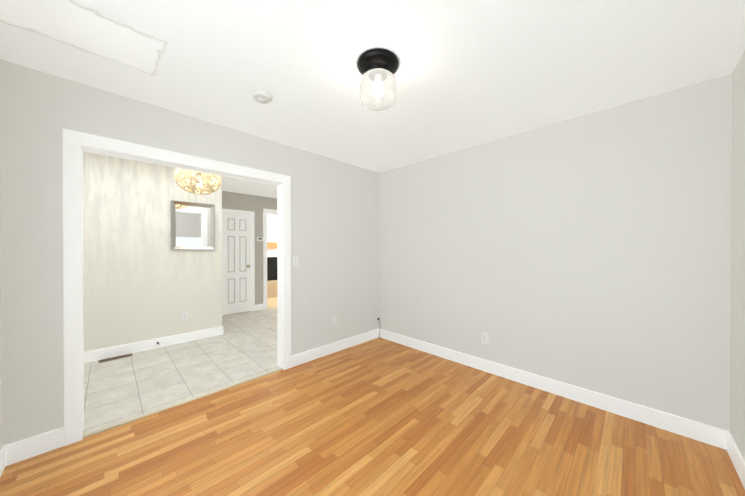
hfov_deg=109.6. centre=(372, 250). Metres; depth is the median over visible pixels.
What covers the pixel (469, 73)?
ceiling
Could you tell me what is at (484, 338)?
electrical outlet
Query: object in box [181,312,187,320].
outlet
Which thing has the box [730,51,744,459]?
wall
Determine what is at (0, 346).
wall
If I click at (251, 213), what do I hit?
door frame
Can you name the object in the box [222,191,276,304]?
wall
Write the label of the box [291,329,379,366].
baseboard
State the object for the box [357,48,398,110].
ceiling light
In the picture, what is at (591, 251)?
wall
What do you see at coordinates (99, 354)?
baseboard
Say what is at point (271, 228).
wall
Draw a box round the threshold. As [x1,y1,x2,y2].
[83,368,282,437]
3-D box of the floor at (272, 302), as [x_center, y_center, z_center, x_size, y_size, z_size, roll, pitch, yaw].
[-2.459,1.323,6.887,1.820,0.100,4.200,0,0,45]
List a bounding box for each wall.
[0,59,378,445]
[0,201,1,449]
[83,151,221,351]
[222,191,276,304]
[267,214,276,241]
[379,73,731,431]
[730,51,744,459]
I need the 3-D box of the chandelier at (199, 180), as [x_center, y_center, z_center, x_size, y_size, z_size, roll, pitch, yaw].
[-2.047,-0.905,3.094,0.468,0.487,0.471,0,0,45]
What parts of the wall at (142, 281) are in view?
framed mirror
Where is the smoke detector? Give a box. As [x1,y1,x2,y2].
[251,89,271,103]
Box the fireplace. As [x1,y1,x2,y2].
[267,242,276,297]
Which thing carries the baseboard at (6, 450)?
attached to the wall at (0, 346)
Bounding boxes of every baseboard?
[0,443,11,476]
[12,427,63,459]
[84,326,222,362]
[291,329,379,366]
[380,329,723,448]
[724,430,744,488]
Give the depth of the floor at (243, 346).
2.85 m
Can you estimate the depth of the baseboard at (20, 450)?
1.66 m
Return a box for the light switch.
[292,256,297,265]
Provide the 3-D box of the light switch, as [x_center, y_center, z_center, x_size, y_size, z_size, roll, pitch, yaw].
[-0.859,0.121,2.931,0.019,0.115,0.070,0,0,45]
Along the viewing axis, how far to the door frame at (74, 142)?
1.82 m
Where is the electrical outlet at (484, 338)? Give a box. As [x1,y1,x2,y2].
[482,332,487,343]
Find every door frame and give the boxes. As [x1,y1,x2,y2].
[62,129,290,445]
[222,209,254,315]
[263,209,276,308]
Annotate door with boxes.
[223,212,250,314]
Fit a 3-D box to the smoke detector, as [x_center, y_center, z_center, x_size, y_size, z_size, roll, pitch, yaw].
[-0.817,-1.124,1.940,0.144,0.038,0.144,0,0,45]
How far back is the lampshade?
1.53 m
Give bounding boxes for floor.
[0,337,744,495]
[83,307,280,433]
[223,297,276,315]
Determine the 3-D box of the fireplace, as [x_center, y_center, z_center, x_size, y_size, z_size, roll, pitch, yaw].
[-2.693,0.521,7.426,0.480,1.500,1.760,0,0,45]
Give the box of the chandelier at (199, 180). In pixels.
[174,168,221,194]
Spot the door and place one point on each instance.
(236, 262)
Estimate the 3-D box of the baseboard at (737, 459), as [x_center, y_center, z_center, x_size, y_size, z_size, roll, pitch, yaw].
[1.153,1.242,0.544,0.014,0.125,3.290,0,0,45]
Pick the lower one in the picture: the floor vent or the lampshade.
the floor vent
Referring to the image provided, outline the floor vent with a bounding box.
[98,353,132,362]
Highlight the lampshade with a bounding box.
[360,68,395,110]
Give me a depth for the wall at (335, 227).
1.81 m
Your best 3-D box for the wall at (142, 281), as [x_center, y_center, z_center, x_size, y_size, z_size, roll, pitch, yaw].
[-3.681,0.070,3.556,1.373,2.440,2.600,0,0,45]
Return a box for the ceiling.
[0,0,744,197]
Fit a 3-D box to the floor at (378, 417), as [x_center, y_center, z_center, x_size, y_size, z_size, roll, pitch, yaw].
[0.078,1.349,1.612,3.285,0.100,3.530,0,0,45]
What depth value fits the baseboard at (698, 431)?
2.21 m
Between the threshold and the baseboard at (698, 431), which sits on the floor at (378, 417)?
the threshold
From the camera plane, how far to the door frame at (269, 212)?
5.70 m

